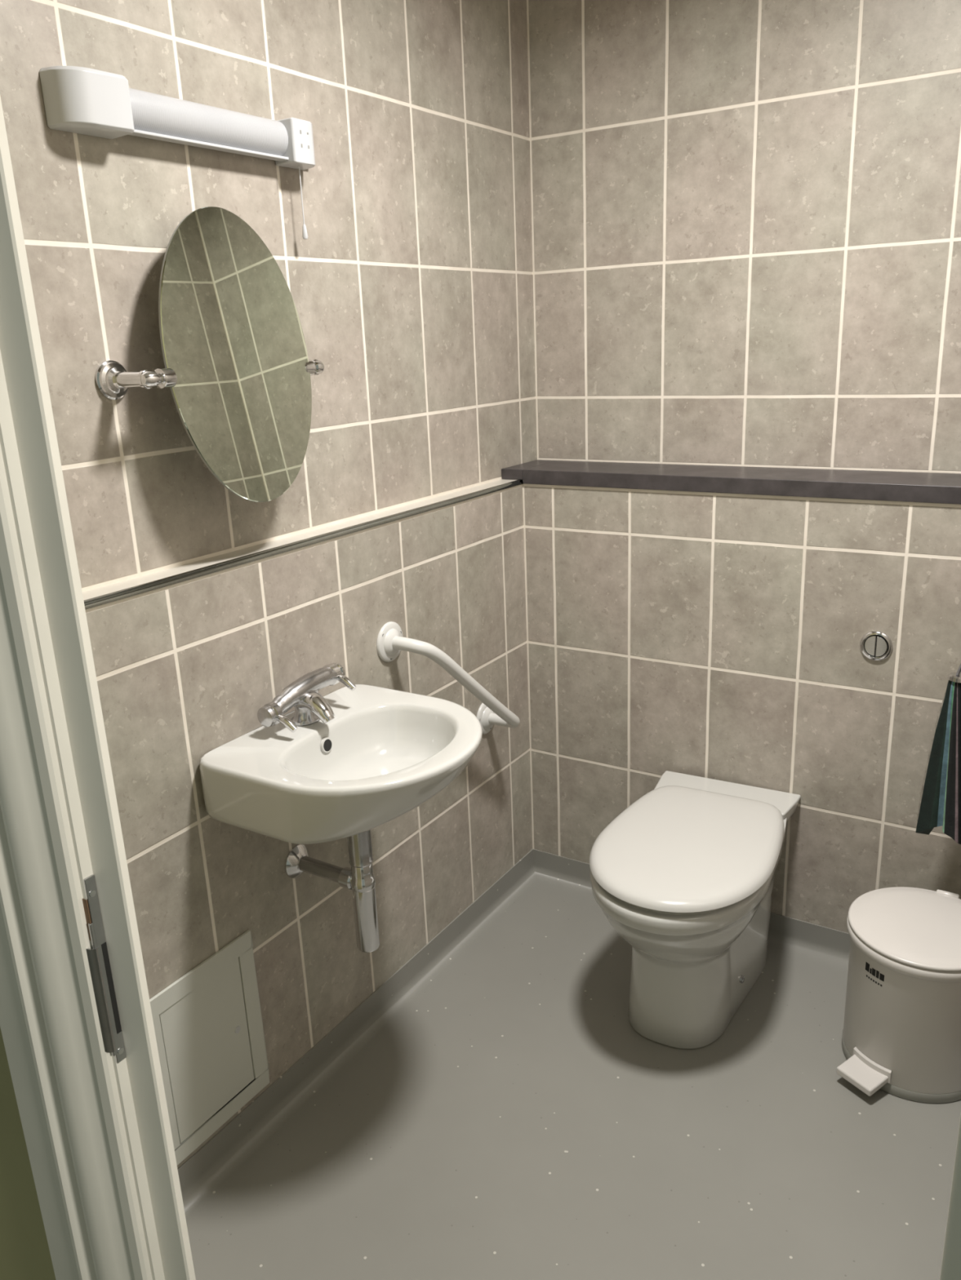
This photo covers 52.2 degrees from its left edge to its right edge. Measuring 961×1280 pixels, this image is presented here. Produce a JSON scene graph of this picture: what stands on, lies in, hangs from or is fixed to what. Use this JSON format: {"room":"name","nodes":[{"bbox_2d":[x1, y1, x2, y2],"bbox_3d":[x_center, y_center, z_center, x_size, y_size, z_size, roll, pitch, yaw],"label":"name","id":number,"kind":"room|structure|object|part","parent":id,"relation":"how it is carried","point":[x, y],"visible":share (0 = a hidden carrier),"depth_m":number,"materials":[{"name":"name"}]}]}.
{"room":"toilet room","nodes":[
{"label":"toilet room","id":0,"kind":"room"},
{"bbox_2d":[0,1027,55,1279],"bbox_3d":[-1.278,-0.169,1.337,2.205,2.572,0.072,8,20,31],"label":"wall","id":1,"kind":"structure","parent":0,"point":[24,1251],"depth_m":1.01,"materials":[{"name":"paint"}]},
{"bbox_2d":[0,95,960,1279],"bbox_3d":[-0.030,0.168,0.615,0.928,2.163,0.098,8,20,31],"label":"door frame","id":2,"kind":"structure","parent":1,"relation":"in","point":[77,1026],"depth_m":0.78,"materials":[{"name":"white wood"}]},
{"bbox_3d":[-0.384,0.129,0.788,0.139,2.163,0.021,8,20,31],"label":"architrave","id":3,"kind":"part","parent":2,"relation":"part of","materials":[{"name":"white wood"}]},
{"bbox_3d":[-0.308,0.272,0.803,0.003,0.175,0.011,8,20,31],"label":"plate","id":4,"kind":"part","parent":2,"relation":"part of","materials":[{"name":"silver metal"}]},
{"bbox_2d":[0,0,537,591],"bbox_3d":[-0.374,-0.900,1.696,0.091,1.460,1.900,8,20,31],"label":"wall","id":5,"kind":"structure","parent":0,"point":[411,282],"depth_m":1.76,"materials":[{"name":"tile"}]},
{"bbox_2d":[39,65,315,239],"bbox_3d":[-0.421,-0.735,1.521,0.051,0.189,0.521,8,20,31],"label":"wall light","id":6,"kind":"object","parent":5,"relation":"attached to","point":[84,100],"visible":1,"depth_m":1.43,"materials":[{"name":"white plastic"}]},
{"bbox_2d":[128,87,288,155],"bbox_3d":[-0.418,-0.798,1.517,0.028,0.056,0.343,8,20,31],"label":"diffuser","id":7,"kind":"object","parent":6,"relation":"attached to","point":[154,116],"depth_m":1.50,"materials":[{"name":"white plastic"}]},
{"bbox_3d":[-0.417,-0.768,1.526,0.020,0.004,0.342,8,20,31],"label":"reflector rail","id":8,"kind":"part","parent":6,"relation":"part of","materials":[{"name":"white plastic"}]},
{"bbox_2d":[275,117,315,169],"bbox_3d":[-0.312,-0.847,1.676,0.048,0.068,0.071,8,20,31],"label":"socket","id":9,"kind":"object","parent":6,"relation":"attached to","point":[297,148],"depth_m":1.65,"materials":[{"name":"white plastic"}]},
{"bbox_3d":[-0.309,-0.764,1.695,0.002,0.103,0.002,8,20,31],"label":"pull cord","id":10,"kind":"part","parent":6,"relation":"part of","materials":[{"name":"white plastic"}]},
{"bbox_3d":[-0.306,-0.712,1.711,0.010,0.024,0.010,8,20,31],"label":"cord pull","id":11,"kind":"part","parent":6,"relation":"part of","materials":[{"name":"white plastic"}]},
{"bbox_2d":[95,206,324,502],"bbox_3d":[-0.404,-0.449,1.571,0.099,0.453,0.435,8,20,31],"label":"oval mirror","id":12,"kind":"object","parent":5,"relation":"attached to","point":[237,371],"visible":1,"depth_m":1.54,"materials":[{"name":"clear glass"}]},
{"bbox_3d":[-0.502,-0.378,1.425,0.067,0.026,0.026,8,20,31],"label":"arm","id":13,"kind":"part","parent":12,"relation":"part of","materials":[{"name":"silver metal"}]},
{"bbox_3d":[-0.381,-0.448,1.565,0.053,0.453,0.305,8,20,31],"label":"glass","id":14,"kind":"part","parent":12,"relation":"part of","materials":[{"name":"mirror"}]},
{"bbox_2d":[84,484,532,1168],"bbox_3d":[-0.335,0.346,2.005,0.147,1.120,1.764,8,20,31],"label":"wall","id":15,"kind":"structure","parent":0,"point":[184,670],"depth_m":1.87,"materials":[{"name":"tile"}]},
{"bbox_2d":[149,929,269,1165],"bbox_3d":[-0.474,0.715,1.717,0.006,0.334,0.248,8,20,31],"label":"access panel","id":16,"kind":"object","parent":15,"relation":"attached to","point":[208,1024],"visible":0.75,"depth_m":1.72,"materials":[{"name":"white plastic"}]},
{"bbox_3d":[-0.475,0.715,1.717,0.004,0.265,0.177,8,20,31],"label":"door","id":17,"kind":"part","parent":16,"relation":"part of","materials":[{"name":"white plastic"}]},
{"bbox_2d":[82,479,523,609],"bbox_3d":[-0.303,-0.197,1.843,0.052,0.011,1.787,8,20,31],"label":"trim","id":18,"kind":"structure","parent":15,"relation":"on","point":[88,594],"depth_m":1.74,"materials":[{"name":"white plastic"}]},
{"bbox_2d":[200,684,482,844],"bbox_3d":[-0.194,0.216,1.687,0.389,0.112,0.427,8,20,31],"label":"basin","id":19,"kind":"object","parent":15,"relation":"attached to","point":[384,753],"visible":0.97,"depth_m":1.61,"materials":[{"name":"white ceramic"}]},
{"bbox_2d":[257,662,355,732],"bbox_3d":[-0.291,0.106,1.730,0.097,0.081,0.202,8,20,31],"label":"mixer tap","id":20,"kind":"object","parent":19,"relation":"on","point":[310,707],"visible":1,"depth_m":1.71,"materials":[{"name":"silver metal"}]},
{"bbox_3d":[-0.360,0.128,1.677,0.039,0.039,0.032,8,20,31],"label":"handle","id":21,"kind":"part","parent":20,"relation":"part of","materials":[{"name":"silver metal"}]},
{"bbox_3d":[-0.330,0.141,1.668,0.044,0.028,0.015,8,20,31],"label":"lever","id":22,"kind":"part","parent":20,"relation":"part of","materials":[{"name":"silver metal"}]},
{"bbox_3d":[-0.283,0.116,1.722,0.074,0.050,0.044,8,20,31],"label":"spout","id":23,"kind":"part","parent":20,"relation":"part of","materials":[{"name":"silver metal"}]},
{"bbox_3d":[-0.271,0.062,1.807,0.039,0.039,0.032,8,20,31],"label":"handle","id":24,"kind":"part","parent":20,"relation":"part of","materials":[{"name":"silver metal"}]},
{"bbox_3d":[-0.246,0.077,1.790,0.044,0.028,0.015,8,20,31],"label":"lever","id":25,"kind":"part","parent":20,"relation":"part of","materials":[{"name":"silver metal"}]},
{"bbox_2d":[284,830,379,952],"bbox_3d":[-0.271,0.420,1.808,0.182,0.294,0.066,8,20,31],"label":"trap","id":26,"kind":"object","parent":19,"relation":"attached to","point":[360,878],"visible":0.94,"depth_m":1.78,"materials":[{"name":"silver metal"}]},
{"bbox_2d":[297,855,351,889],"bbox_3d":[-0.283,0.429,1.820,0.150,0.037,0.037,8,20,31],"label":"outlet","id":27,"kind":"object","parent":26,"relation":"attached to","point":[343,876],"depth_m":1.81,"materials":[{"name":"silver metal"}]},
{"bbox_2d":[351,885,379,952],"bbox_3d":[-0.209,0.507,1.797,0.042,0.129,0.042,8,20,31],"label":"cup","id":28,"kind":"object","parent":26,"relation":"on","point":[364,898],"depth_m":1.78,"materials":[{"name":"silver metal"}]},
{"bbox_2d":[376,621,519,734],"bbox_3d":[-0.044,0.102,2.179,0.103,0.377,0.437,8,20,31],"label":"grab rail","id":29,"kind":"object","parent":15,"relation":"attached to","point":[390,642],"visible":1,"depth_m":2.05,"materials":[{"name":"white plastic"}]},
{"bbox_2d":[177,848,960,1279],"bbox_3d":[0.225,0.901,1.751,1.200,0.074,1.612,8,20,31],"label":"floor","id":30,"kind":"structure","parent":0,"point":[495,1108],"depth_m":1.81,"materials":[{"name":"plastic"}]},
{"bbox_2d":[589,770,800,1048],"bbox_3d":[0.460,0.595,2.122,0.362,0.418,0.601,8,20,31],"label":"toilet","id":31,"kind":"object","parent":30,"relation":"on","point":[684,875],"visible":1,"depth_m":2.00,"materials":[{"name":"white ceramic"}]},
{"bbox_3d":[0.429,0.440,2.034,0.331,0.010,0.474,8,20,31],"label":"seat","id":32,"kind":"part","parent":31,"relation":"part of","materials":[{"name":"plastic"}]},
{"bbox_3d":[0.428,0.419,2.028,0.361,0.024,0.505,8,20,31],"label":"lid","id":33,"kind":"part","parent":31,"relation":"part of","materials":[{"name":"plastic"}]},
{"bbox_2d":[835,887,960,1103],"bbox_3d":[0.853,0.696,1.922,0.279,0.312,0.322,8,20,31],"label":"pedal bin","id":34,"kind":"object","parent":30,"relation":"on","point":[901,1034],"visible":1,"depth_m":1.85,"materials":[{"name":"metal"}]},
{"bbox_3d":[0.856,0.550,1.893,0.276,0.016,0.276,8,20,31],"label":"lid","id":35,"kind":"part","parent":34,"relation":"part of","materials":[{"name":"plastic"}]},
{"bbox_2d":[522,483,960,933],"bbox_3d":[0.705,0.190,2.365,1.200,1.122,0.268,8,20,31],"label":"wall","id":36,"kind":"structure","parent":0,"point":[710,635],"depth_m":2.22,"materials":[{"name":"tile"}]},
{"bbox_2d":[501,459,960,504],"bbox_3d":[0.631,-0.353,2.170,1.255,0.034,0.184,8,20,31],"label":"shelf","id":37,"kind":"object","parent":36,"relation":"on","point":[889,486],"visible":1,"depth_m":2.13,"materials":[{"name":"laminate"}]},
{"bbox_2d":[859,631,892,660],"bbox_3d":[0.827,0.013,2.053,0.064,0.064,0.007,8,20,31],"label":"button","id":38,"kind":"object","parent":36,"relation":"attached to","point":[877,644],"visible":1,"depth_m":2.05,"materials":[{"name":"silver metal"}]},
{"bbox_2d":[526,0,960,473],"bbox_3d":[0.676,-1.057,2.075,1.256,1.469,0.091,8,20,31],"label":"wall","id":39,"kind":"structure","parent":0,"point":[746,214],"depth_m":2.13,"materials":[{"name":"tile"}]},
{"bbox_3d":[0.789,-0.202,1.162,0.091,2.572,1.900,8,20,31],"label":"wall","id":40,"kind":"structure","parent":0,"visible":0},
{"bbox_2d":[915,663,960,844],"bbox_3d":[0.964,-0.054,1.799,0.235,0.955,0.124,8,20,31],"label":"hanging cloth","id":41,"kind":"object","parent":40,"relation":"hanging from","point":[940,802],"visible":1,"depth_m":1.90,"materials":[{"name":"teal fabric"}]}
]}

